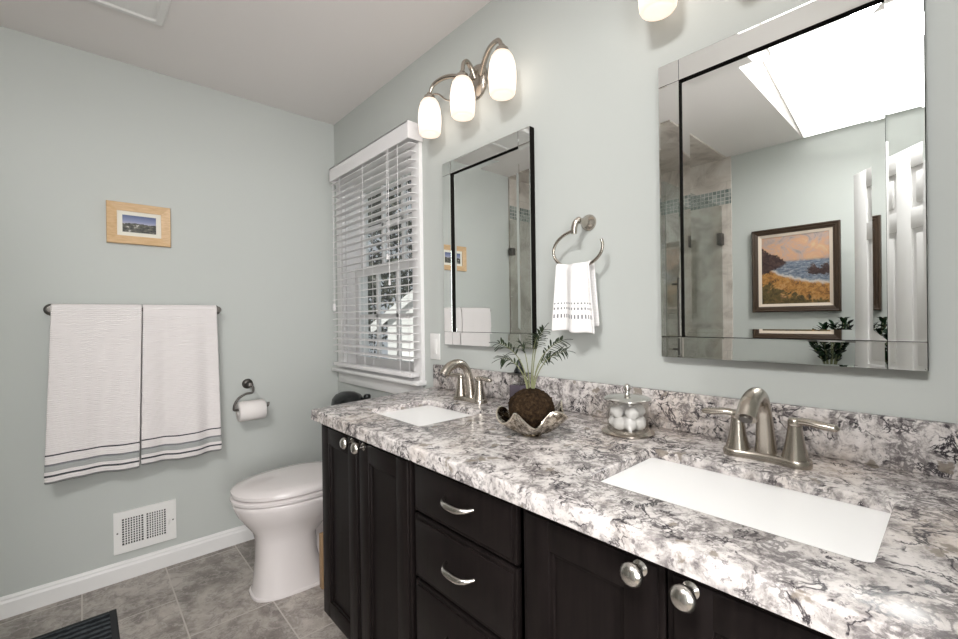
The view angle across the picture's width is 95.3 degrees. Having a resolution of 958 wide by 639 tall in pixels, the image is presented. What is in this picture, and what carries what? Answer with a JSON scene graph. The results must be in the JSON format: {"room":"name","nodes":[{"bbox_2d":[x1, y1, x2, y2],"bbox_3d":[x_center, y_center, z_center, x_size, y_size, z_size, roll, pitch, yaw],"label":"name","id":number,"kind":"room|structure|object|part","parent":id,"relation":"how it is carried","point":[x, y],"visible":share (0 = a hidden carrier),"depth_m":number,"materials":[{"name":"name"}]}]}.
{"room":"bathroom","nodes":[
{"label":"bathroom","id":0,"kind":"room"},
{"bbox_2d":[0,26,337,596],"bbox_3d":[-1.909,0.006,1.948,2.872,2.440,0.140,-1,0,-42],"label":"wall","id":1,"kind":"structure","parent":0,"point":[245,185],"depth_m":2.14,"materials":[{"name":"grey paint"}]},
{"bbox_2d":[0,525,253,619],"bbox_3d":[-1.478,1.176,2.223,1.612,0.088,0.014,-1,0,-42],"label":"baseboard","id":2,"kind":"structure","parent":1,"relation":"attached to","point":[17,603],"depth_m":2.03,"materials":[{"name":"white wood"}]},
{"bbox_2d":[43,304,220,314],"bbox_3d":[-1.601,-0.046,2.076,0.669,0.052,0.087,-1,0,-42],"label":"towel bar","id":3,"kind":"object","parent":1,"relation":"attached to","point":[47,308],"visible":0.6,"depth_m":1.88,"materials":[{"name":"silver metal"}]},
{"bbox_3d":[-1.829,-0.043,1.868,0.052,0.052,0.087,-1,0,-42],"label":"post","id":4,"kind":"part","parent":3,"relation":"part of","materials":[{"name":"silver metal"}]},
{"bbox_2d":[44,304,141,484],"bbox_3d":[-1.693,0.308,1.932,0.328,0.753,0.071,-1,0,-42],"label":"bath towel","id":5,"kind":"object","parent":3,"relation":"hanging from","point":[94,389],"visible":1,"depth_m":1.92,"materials":[{"name":"white fabric"}]},
{"bbox_2d":[140,305,221,464],"bbox_3d":[-1.460,0.303,2.146,0.329,0.752,0.067,-1,0,-42],"label":"bath towel","id":6,"kind":"object","parent":3,"relation":"hanging from","point":[181,413],"visible":1,"depth_m":2.12,"materials":[{"name":"white fabric"}]},
{"bbox_2d":[106,200,170,247],"bbox_3d":[-1.629,-0.455,2.097,0.244,0.193,0.021,-1,0,-42],"label":"picture frame","id":7,"kind":"object","parent":1,"relation":"attached to","point":[126,223],"visible":1,"depth_m":2.09,"materials":[{"name":"brown wood"}]},
{"bbox_2d":[122,214,155,234],"bbox_3d":[-1.631,-0.455,2.099,0.128,0.080,0.002,-1,0,-42],"label":"print","id":8,"kind":"object","parent":7,"relation":"attached to","point":[132,224],"depth_m":2.10},
{"bbox_2d":[113,499,176,555],"bbox_3d":[-1.603,0.998,2.105,0.241,0.193,0.024,-1,0,-42],"label":"air vent","id":9,"kind":"object","parent":1,"relation":"in","point":[136,528],"visible":1,"depth_m":2.10,"materials":[{"name":"white plastic"}]},
{"bbox_2d":[233,379,269,411],"bbox_3d":[-1.253,0.406,2.387,0.184,0.158,0.088,-1,0,-42],"label":"toilet paper holder","id":10,"kind":"object","parent":1,"relation":"attached to","point":[247,383],"visible":0.86,"depth_m":2.36,"materials":[{"name":"silver metal"}]},
{"bbox_3d":[-1.257,0.354,2.390,0.054,0.054,0.079,-1,0,-42],"label":"wall post","id":11,"kind":"part","parent":10,"relation":"part of","materials":[{"name":"silver metal"}]},
{"bbox_2d":[236,399,266,421],"bbox_3d":[-1.228,0.489,2.358,0.129,0.106,0.106,-1,0,-42],"label":"toilet paper roll","id":12,"kind":"object","parent":10,"relation":"on","point":[249,410],"visible":0.99,"depth_m":2.32,"materials":[{"name":"white paper"}]},
{"bbox_2d":[0,539,347,638],"bbox_3d":[-0.925,1.266,0.886,2.872,0.100,3.015,-1,0,-42],"label":"floor","id":13,"kind":"structure","parent":0,"point":[207,596],"depth_m":1.83,"materials":[{"name":"tile"}]},
{"bbox_2d":[31,609,119,638],"bbox_3d":[-1.548,1.217,1.473,0.524,0.011,0.500,-1,0,-42],"label":"bath rug","id":14,"kind":"object","parent":13,"relation":"on","point":[104,625],"visible":1,"depth_m":1.70,"materials":[{"name":"grey carpet"}]},
{"bbox_2d":[229,461,322,602],"bbox_3d":[-0.787,0.858,2.107,0.729,0.706,0.460,-1,0,-42],"label":"toilet","id":15,"kind":"object","parent":13,"relation":"on","point":[282,507],"visible":0.41,"depth_m":1.91,"materials":[{"name":"white ceramic"}]},
{"bbox_3d":[-0.871,0.774,2.031,0.506,0.030,0.380,-1,0,-42],"label":"seat","id":16,"kind":"part","parent":15,"relation":"part of","materials":[{"name":"white ceramic"}]},
{"bbox_3d":[-0.871,0.742,2.032,0.499,0.036,0.374,-1,0,-42],"label":"lid","id":17,"kind":"part","parent":15,"relation":"part of","materials":[{"name":"white ceramic"}]},
{"bbox_2d":[331,391,370,405],"bbox_3d":[-0.705,0.446,2.368,0.175,0.113,0.218,-1,0,-42],"label":"bowl","id":18,"kind":"object","parent":15,"relation":"on","point":[345,396],"visible":0.57,"depth_m":2.31,"materials":[{"name":"black"}]},
{"bbox_3d":[-0.602,0.451,2.355,0.040,0.102,0.040,-1,0,-42],"label":"handle","id":19,"kind":"part","parent":18,"relation":"part of","materials":[{"name":"black metal"}]},
{"bbox_2d":[319,532,323,588],"bbox_3d":[-0.701,1.087,1.976,0.032,0.245,0.028,-1,0,-42],"label":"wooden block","id":20,"kind":"object","parent":13,"relation":"on","point":[321,559],"visible":0.49,"depth_m":1.96,"materials":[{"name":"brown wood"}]},
{"bbox_2d":[322,424,418,638],"bbox_3d":[-0.150,0.771,1.482,0.628,0.865,0.565,-1,0,-42],"label":"vanity cabinet","id":21,"kind":"object","parent":13,"relation":"on","point":[369,536],"visible":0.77,"depth_m":1.25,"materials":[{"name":"brown wood"}]},
{"bbox_3d":[-0.443,0.676,1.406,0.018,0.651,0.269,-1,0,-42],"label":"door","id":22,"kind":"part","parent":21,"relation":"part of","materials":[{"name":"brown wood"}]},
{"bbox_3d":[-0.396,0.369,1.308,0.039,0.035,0.035,-1,0,-42],"label":"knob","id":23,"kind":"part","parent":21,"relation":"part of","materials":[{"name":"silver metal"}]},
{"bbox_3d":[-0.348,0.369,1.255,0.039,0.035,0.035,-1,0,-42],"label":"knob","id":24,"kind":"part","parent":21,"relation":"part of","materials":[{"name":"silver metal"}]},
{"bbox_3d":[-0.258,0.674,1.201,0.018,0.651,0.275,-1,0,-42],"label":"door","id":25,"kind":"part","parent":21,"relation":"part of","materials":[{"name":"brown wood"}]},
{"bbox_2d":[311,364,957,638],"bbox_3d":[0.145,0.268,1.162,0.611,0.135,1.680,-1,0,-42],"label":"countertop","id":26,"kind":"structure","parent":21,"relation":"on","point":[904,468],"depth_m":0.80,"materials":[{"name":"white stone"}]},
{"bbox_2d":[380,405,471,425],"bbox_3d":[-0.178,0.393,1.452,0.301,0.138,0.359,-1,0,-42],"label":"undermount sink","id":27,"kind":"object","parent":26,"relation":"in","point":[428,414],"visible":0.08,"depth_m":1.48,"materials":[{"name":"white ceramic"}]},
{"bbox_2d":[439,359,492,403],"bbox_3d":[-0.040,0.222,1.610,0.189,0.159,0.189,-1,0,5],"label":"faucet","id":28,"kind":"object","parent":26,"relation":"on","point":[466,390],"visible":1,"depth_m":1.58,"materials":[{"name":"silver metal"}]},
{"bbox_3d":[-0.096,0.213,1.683,0.028,0.018,0.074,-1,0,-42],"label":"lever","id":29,"kind":"part","parent":28,"relation":"part of","materials":[{"name":"silver metal"}]},
{"bbox_3d":[-0.075,0.219,1.584,0.162,0.152,0.043,-1,0,-42],"label":"spout","id":30,"kind":"part","parent":28,"relation":"part of","materials":[{"name":"silver metal"}]},
{"bbox_3d":[-0.069,0.250,1.660,0.051,0.088,0.051,-1,0,-42],"label":"handle","id":31,"kind":"part","parent":28,"relation":"part of","materials":[{"name":"silver metal"}]},
{"bbox_3d":[-0.033,0.294,1.621,0.054,0.016,0.162,-1,0,-42],"label":"deck plate","id":32,"kind":"part","parent":28,"relation":"part of","materials":[{"name":"silver metal"}]},
{"bbox_3d":[0.001,0.249,1.583,0.051,0.088,0.051,-1,0,-42],"label":"handle","id":33,"kind":"part","parent":28,"relation":"part of","materials":[{"name":"silver metal"}]},
{"bbox_3d":[0.021,0.211,1.554,0.028,0.018,0.074,-1,0,-42],"label":"lever","id":34,"kind":"part","parent":28,"relation":"part of","materials":[{"name":"silver metal"}]},
{"bbox_2d":[507,359,530,396],"bbox_3d":[0.142,0.218,1.531,0.062,0.163,0.062,-1,0,-42],"label":"glass bottle","id":35,"kind":"object","parent":26,"relation":"on","point":[514,388],"visible":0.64,"depth_m":1.52,"materials":[{"name":"grey"}]},
{"bbox_3d":[0.143,0.263,1.532,0.052,0.072,0.052,-1,0,-42],"label":"glass","id":36,"kind":"part","parent":35,"relation":"part of","materials":[{"name":"purple"}]},
{"bbox_2d":[496,400,567,436],"bbox_3d":[0.144,0.258,1.140,0.178,0.086,0.188,-1,0,-42],"label":"shell bowl","id":37,"kind":"object","parent":26,"relation":"on","point":[553,420],"visible":0.84,"depth_m":1.09,"materials":[{"name":"silver metal"}]},
{"bbox_2d":[489,324,574,427],"bbox_3d":[0.139,0.145,1.138,0.220,0.274,0.123,-1,0,14],"label":"palm","id":38,"kind":"object","parent":37,"relation":"in","point":[532,404],"visible":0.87,"depth_m":1.12,"materials":[{"name":"green"}]},
{"bbox_2d":[602,383,654,438],"bbox_3d":[0.389,0.232,1.145,0.132,0.130,0.132,-1,0,-42],"label":"jar","id":39,"kind":"object","parent":26,"relation":"on","point":[627,397],"visible":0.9,"depth_m":1.11,"materials":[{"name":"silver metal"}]},
{"bbox_2d":[609,415,615,426],"bbox_3d":[0.360,0.268,1.156,0.033,0.033,0.033,-1,0,12],"label":"ball","id":40,"kind":"object","parent":39,"relation":"in","point":[611,418],"visible":0.43,"depth_m":1.15,"materials":[{"name":"white fabric"}]},
{"bbox_2d":[610,405,622,416],"bbox_3d":[0.360,0.240,1.143,0.033,0.033,0.032,-1,0,-30],"label":"ball","id":41,"kind":"object","parent":39,"relation":"in","point":[615,410],"visible":1,"depth_m":1.13,"materials":[{"name":"white fabric"}]},
{"bbox_2d":[613,417,624,429],"bbox_3d":[0.363,0.268,1.129,0.032,0.034,0.032,-1,0,2],"label":"ball","id":42,"kind":"object","parent":39,"relation":"in","point":[618,423],"visible":0.92,"depth_m":1.12,"materials":[{"name":"white fabric"}]},
{"bbox_2d":[618,403,628,414],"bbox_3d":[0.388,0.239,1.174,0.034,0.032,0.032,-1,0,-34],"label":"ball","id":43,"kind":"object","parent":39,"relation":"in","point":[624,406],"visible":0.41,"depth_m":1.16,"materials":[{"name":"white fabric"}]},
{"bbox_3d":[0.388,0.189,1.145,0.119,0.042,0.119,-1,0,-42],"label":"lid","id":44,"kind":"part","parent":39,"relation":"part of","materials":[{"name":"silver metal"}]},
{"bbox_2d":[624,418,636,430],"bbox_3d":[0.385,0.267,1.114,0.032,0.033,0.033,-1,0,-11],"label":"ball","id":45,"kind":"object","parent":39,"relation":"in","point":[629,424],"visible":1,"depth_m":1.10,"materials":[{"name":"white fabric"}]},
{"bbox_2d":[625,407,638,419],"bbox_3d":[0.391,0.240,1.116,0.034,0.032,0.033,-1,0,-13],"label":"ball","id":46,"kind":"object","parent":39,"relation":"in","point":[632,413],"visible":1,"depth_m":1.10,"materials":[{"name":"white fabric"}]},
{"bbox_2d":[633,404,644,416],"bbox_3d":[0.419,0.239,1.147,0.033,0.034,0.032,-1,0,41],"label":"ball","id":47,"kind":"object","parent":39,"relation":"in","point":[640,408],"visible":0.58,"depth_m":1.14,"materials":[{"name":"white fabric"}]},
{"bbox_2d":[635,417,645,429],"bbox_3d":[0.411,0.267,1.123,0.033,0.034,0.033,-1,0,-14],"label":"ball","id":48,"kind":"object","parent":39,"relation":"in","point":[641,424],"visible":0.79,"depth_m":1.11,"materials":[{"name":"white fabric"}]},
{"bbox_2d":[600,458,890,561],"bbox_3d":[0.441,0.387,0.770,0.301,0.138,0.450,-1,0,-42],"label":"undermount sink","id":49,"kind":"object","parent":26,"relation":"in","point":[853,531],"visible":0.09,"depth_m":0.74,"materials":[{"name":"white ceramic"}]},
{"bbox_2d":[701,387,839,469],"bbox_3d":[0.596,0.215,0.909,0.189,0.159,0.189,-1,0,5],"label":"faucet","id":50,"kind":"object","parent":26,"relation":"on","point":[754,406],"visible":1,"depth_m":0.89,"materials":[{"name":"silver metal"}]},
{"bbox_3d":[0.541,0.206,0.982,0.028,0.018,0.074,-1,0,-42],"label":"lever","id":51,"kind":"part","parent":50,"relation":"part of","materials":[{"name":"silver metal"}]},
{"bbox_3d":[0.568,0.243,0.959,0.051,0.088,0.051,-1,0,-42],"label":"handle","id":52,"kind":"part","parent":50,"relation":"part of","materials":[{"name":"silver metal"}]},
{"bbox_3d":[0.561,0.212,0.883,0.162,0.152,0.043,-1,0,-42],"label":"spout","id":53,"kind":"part","parent":50,"relation":"part of","materials":[{"name":"silver metal"}]},
{"bbox_3d":[0.603,0.287,0.920,0.054,0.016,0.162,-1,0,-42],"label":"deck plate","id":54,"kind":"part","parent":50,"relation":"part of","materials":[{"name":"silver metal"}]},
{"bbox_3d":[0.638,0.242,0.882,0.051,0.088,0.051,-1,0,-42],"label":"handle","id":55,"kind":"part","parent":50,"relation":"part of","materials":[{"name":"silver metal"}]},
{"bbox_3d":[0.658,0.205,0.853,0.028,0.018,0.074,-1,0,-42],"label":"lever","id":56,"kind":"part","parent":50,"relation":"part of","materials":[{"name":"silver metal"}]},
{"bbox_2d":[415,463,524,638],"bbox_3d":[0.165,0.768,1.140,0.621,0.865,0.357,-1,0,-42],"label":"drawers","id":57,"kind":"object","parent":13,"relation":"on","point":[470,583],"visible":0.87,"depth_m":0.93,"materials":[{"name":"brown wood"}]},
{"bbox_3d":[-0.055,0.403,0.939,0.034,0.016,0.101,-1,0,-42],"label":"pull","id":58,"kind":"part","parent":57,"relation":"part of","materials":[{"name":"silver metal"}]},
{"bbox_3d":[-0.053,0.550,0.939,0.034,0.016,0.101,-1,0,-42],"label":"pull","id":59,"kind":"part","parent":57,"relation":"part of","materials":[{"name":"silver metal"}]},
{"bbox_3d":[-0.036,0.724,0.959,0.018,0.169,0.343,-1,0,-42],"label":"drawer","id":60,"kind":"part","parent":57,"relation":"part of","materials":[{"name":"brown wood"}]},
{"bbox_3d":[-0.041,0.407,0.958,0.018,0.123,0.343,-1,0,-42],"label":"drawer","id":61,"kind":"part","parent":57,"relation":"part of","materials":[{"name":"brown wood"}]},
{"bbox_2d":[524,508,835,638],"bbox_3d":[0.471,0.764,0.798,0.628,0.865,0.552,-1,0,-42],"label":"vanity cabinet","id":62,"kind":"object","parent":13,"relation":"on","point":[579,585],"visible":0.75,"depth_m":0.68,"materials":[{"name":"brown wood"}]},
{"bbox_3d":[0.180,0.669,0.719,0.018,0.651,0.267,-1,0,-42],"label":"door","id":63,"kind":"part","parent":62,"relation":"part of","materials":[{"name":"brown wood"}]},
{"bbox_3d":[0.222,0.362,0.626,0.039,0.035,0.035,-1,0,-42],"label":"knob","id":64,"kind":"part","parent":62,"relation":"part of","materials":[{"name":"silver metal"}]},
{"bbox_3d":[0.271,0.362,0.573,0.039,0.035,0.035,-1,0,-42],"label":"knob","id":65,"kind":"part","parent":62,"relation":"part of","materials":[{"name":"silver metal"}]},
{"bbox_3d":[0.363,0.667,0.518,0.018,0.651,0.269,-1,0,-42],"label":"door","id":66,"kind":"part","parent":62,"relation":"part of","materials":[{"name":"brown wood"}]},
{"bbox_2d":[0,0,491,124],"bbox_3d":[-0.961,-1.331,0.880,2.872,0.216,3.015,-1,0,-42],"label":"ceiling","id":67,"kind":"structure","parent":0,"point":[319,60],"depth_m":1.91,"materials":[{"name":"white paint"}]},
{"bbox_2d":[88,0,170,25],"bbox_3d":[-1.313,-1.211,1.589,0.310,0.021,0.310,-1,0,-42],"label":"ceiling vent","id":68,"kind":"object","parent":67,"relation":"in","point":[155,12],"visible":1,"depth_m":1.69,"materials":[{"name":"white plastic"}]},
{"bbox_2d":[104,0,156,17],"bbox_3d":[-1.313,-1.206,1.589,0.224,0.004,0.224,-1,0,-42],"label":"grille","id":69,"kind":"object","parent":68,"relation":"attached to","point":[140,8],"depth_m":1.68,"materials":[{"name":"white plastic"}]},
{"bbox_2d":[334,0,957,423],"bbox_3d":[0.116,-0.021,1.750,0.140,2.440,2.875,-1,0,-42],"label":"wall","id":70,"kind":"structure","parent":0,"point":[587,88],"depth_m":1.32,"materials":[{"name":"grey paint"}]},
{"bbox_2d":[331,140,426,393],"bbox_3d":[-0.538,-0.264,2.425,0.195,1.290,0.940,-1,0,-42],"label":"window","id":71,"kind":"structure","parent":70,"relation":"in","point":[394,384],"depth_m":2.48,"materials":[{"name":"white wood"}]},
{"bbox_2d":[329,120,422,377],"bbox_3d":[-0.578,-0.318,2.336,0.090,1.180,0.859,-1,0,-42],"label":"window blind","id":72,"kind":"object","parent":71,"relation":"attached to","point":[399,139],"visible":0.99,"depth_m":2.25,"materials":[{"name":"white plastic"}]},
{"bbox_3d":[-0.867,-0.446,2.601,0.022,0.788,0.022,-1,0,-42],"label":"tilt cord","id":73,"kind":"part","parent":72,"relation":"part of","materials":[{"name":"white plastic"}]},
{"bbox_3d":[-0.785,-0.296,2.559,0.056,1.110,0.002,-1,0,-42],"label":"ladder cord","id":74,"kind":"part","parent":72,"relation":"part of","materials":[{"name":"white fabric"}]},
{"bbox_3d":[-0.597,-0.298,2.351,0.056,1.110,0.002,-1,0,-42],"label":"ladder cord","id":75,"kind":"part","parent":72,"relation":"part of","materials":[{"name":"white fabric"}]},
{"bbox_3d":[-0.585,-0.868,2.337,0.044,0.050,0.823,-1,0,-42],"label":"head rail","id":76,"kind":"part","parent":72,"relation":"part of","materials":[{"name":"white"}]},
{"bbox_3d":[-0.576,0.262,2.338,0.052,0.020,0.837,-1,0,-42],"label":"rail","id":77,"kind":"part","parent":72,"relation":"part of","materials":[{"name":"white"}]},
{"bbox_3d":[-0.446,-0.506,2.135,0.014,0.676,0.030,-1,0,-42],"label":"lift cord","id":78,"kind":"part","parent":72,"relation":"part of","materials":[{"name":"white fabric"}]},
{"bbox_3d":[-0.362,-0.300,2.092,0.056,1.110,0.002,-1,0,-42],"label":"ladder cord","id":79,"kind":"part","parent":72,"relation":"part of","materials":[{"name":"white fabric"}]},
{"bbox_3d":[-0.504,-0.022,2.433,0.032,0.583,0.738,-1,0,-42],"label":"sash","id":80,"kind":"part","parent":71,"relation":"part of","materials":[{"name":"white wood"}]},
{"bbox_3d":[-0.481,-0.551,2.459,0.032,0.553,0.738,-1,0,-42],"label":"sash","id":81,"kind":"part","parent":71,"relation":"part of","materials":[{"name":"white wood"}]},
{"bbox_2d":[430,333,439,359],"bbox_3d":[-0.201,0.123,1.990,0.008,0.118,0.072,-1,0,-42],"label":"switch plate","id":82,"kind":"object","parent":70,"relation":"attached to","point":[434,338],"visible":1,"depth_m":1.99,"materials":[{"name":"white plastic"}]},
{"bbox_2d":[418,38,515,138],"bbox_3d":[-0.048,-0.904,1.706,0.142,0.240,0.530,-1,0,-42],"label":"vanity light","id":83,"kind":"object","parent":70,"relation":"attached to","point":[501,75],"visible":1,"depth_m":1.66,"materials":[{"name":"white glass"}]},
{"bbox_3d":[-0.209,-0.859,1.852,0.098,0.152,0.098,-1,0,-42],"label":"lamp shade","id":84,"kind":"part","parent":83,"relation":"part of","materials":[{"name":"white glass"}]},
{"bbox_2d":[424,92,434,97],"bbox_3d":[-0.210,-0.945,1.851,0.048,0.032,0.048,-1,0,-42],"label":"socket","id":85,"kind":"object","parent":83,"relation":"attached to","point":[429,94],"depth_m":1.83,"materials":[{"name":"silver metal"}]},
{"bbox_3d":[-0.122,-0.952,1.804,0.211,0.118,0.028,-1,0,24],"label":"arm","id":86,"kind":"part","parent":83,"relation":"part of","materials":[{"name":"silver metal"}]},
{"bbox_2d":[456,70,467,75],"bbox_3d":[-0.065,-0.946,1.692,0.048,0.032,0.048,-1,0,-42],"label":"socket","id":87,"kind":"object","parent":83,"relation":"attached to","point":[461,73],"depth_m":1.67,"materials":[{"name":"silver metal"}]},
{"bbox_3d":[-0.064,-0.860,1.692,0.098,0.152,0.098,-1,0,-42],"label":"lamp shade","id":88,"kind":"part","parent":83,"relation":"part of","materials":[{"name":"white glass"}]},
{"bbox_3d":[-0.041,-0.988,1.721,0.023,0.065,0.092,-1,0,40],"label":"arm","id":89,"kind":"part","parent":83,"relation":"part of","materials":[{"name":"silver metal"}]},
{"bbox_3d":[-0.011,-0.955,1.754,0.023,0.139,0.116,-1,0,-42],"label":"plate","id":90,"kind":"part","parent":83,"relation":"part of","materials":[{"name":"silver metal"}]},
{"bbox_3d":[0.042,-0.954,1.623,0.028,0.118,0.211,-1,0,-19],"label":"arm","id":91,"kind":"part","parent":83,"relation":"part of","materials":[{"name":"silver metal"}]},
{"bbox_3d":[0.082,-0.862,1.532,0.098,0.152,0.098,-1,0,-42],"label":"lamp shade","id":92,"kind":"part","parent":83,"relation":"part of","materials":[{"name":"white glass"}]},
{"bbox_2d":[495,43,508,50],"bbox_3d":[0.080,-0.948,1.532,0.048,0.032,0.048,-1,0,-42],"label":"socket","id":93,"kind":"object","parent":83,"relation":"attached to","point":[502,47],"depth_m":1.51,"materials":[{"name":"silver metal"}]},
{"bbox_2d":[442,126,536,348],"bbox_3d":[0.023,-0.285,1.723,0.025,0.782,0.500,-1,0,-42],"label":"wall mirror","id":94,"kind":"object","parent":70,"relation":"attached to","point":[489,236],"visible":0.98,"depth_m":1.69,"materials":[{"name":"black mirror"}]},
{"bbox_3d":[0.022,-0.285,1.723,0.001,0.671,0.390,-1,0,-42],"label":"mirror pane","id":95,"kind":"part","parent":94,"relation":"part of","materials":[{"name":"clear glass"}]},
{"bbox_2d":[552,260,598,333],"bbox_3d":[0.295,-0.066,1.349,0.068,0.222,0.137,-1,0,-42],"label":"hand towel","id":96,"kind":"object","parent":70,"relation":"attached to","point":[575,302],"visible":1,"depth_m":1.32,"materials":[{"name":"white fabric"}]},
{"bbox_2d":[552,214,603,265],"bbox_3d":[0.321,-0.243,1.363,0.072,0.177,0.189,-1,0,-42],"label":"towel ring","id":97,"kind":"object","parent":70,"relation":"attached to","point":[588,222],"visible":0.97,"depth_m":1.36,"materials":[{"name":"silver metal"}]},
{"bbox_3d":[0.327,-0.306,1.364,0.061,0.052,0.052,-1,0,-42],"label":"wall post","id":98,"kind":"part","parent":97,"relation":"part of","materials":[{"name":"silver metal"}]},
{"bbox_2d":[638,0,677,20],"bbox_3d":[0.618,-0.912,0.973,0.142,0.240,0.530,-1,0,-42],"label":"vanity light","id":99,"kind":"object","parent":70,"relation":"attached to","point":[649,10],"visible":1,"depth_m":1.12,"materials":[{"name":"white glass"}]},
{"bbox_2d":[433,364,957,479],"bbox_3d":[0.364,0.247,1.360,0.021,0.100,1.678,-1,0,-42],"label":"backsplash","id":100,"kind":"structure","parent":70,"relation":"attached to","point":[928,447],"depth_m":0.97,"materials":[{"name":"stone"}]},
{"bbox_2d":[658,0,928,370],"bbox_3d":[0.671,-0.293,1.009,0.025,0.783,0.505,-1,0,-42],"label":"wall mirror","id":101,"kind":"object","parent":70,"relation":"attached to","point":[792,144],"visible":1,"depth_m":0.96,"materials":[{"name":"black mirror"}]},
{"label":"outside","id":102,"kind":"structure","parent":0,"visible":0},
{"bbox_3d":[3.320,4.195,27.285,38.500,0.200,44.000,-1,0,-42],"label":"ground","id":103,"kind":"structure","parent":102,"visible":0},
{"bbox_2d":[368,277,375,313],"bbox_3d":[-4.217,-0.349,10.209,3.614,9.184,3.911,-1,0,9],"label":"tree","id":104,"kind":"object","parent":103,"relation":"on","point":[370,292],"visible":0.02,"depth_m":10.52,"materials":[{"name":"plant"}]},
{"bbox_2d":[368,181,411,356],"bbox_3d":[-5.914,-2.281,18.013,8.460,13.054,5.427,-1,0,-14],"label":"tree","id":105,"kind":"object","parent":103,"relation":"on","point":[388,298],"visible":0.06,"depth_m":18.08,"materials":[{"name":"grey plant"}]},
{"bbox_2d":[370,175,412,300],"bbox_3d":[-1.518,-3.481,23.509,9.054,15.765,8.087,-1,0,-42],"label":"tree","id":106,"kind":"object","parent":103,"relation":"on","point":[396,249],"visible":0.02,"depth_m":22.95,"materials":[{"name":"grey plant"}]},
{"bbox_2d":[371,290,413,360],"bbox_3d":[0.516,0.692,13.066,6.920,6.950,9.100,-1,0,-10],"label":"house","id":107,"kind":"structure","parent":103,"relation":"on","point":[404,305],"depth_m":9.84,"materials":[{"name":"white"}]}
]}

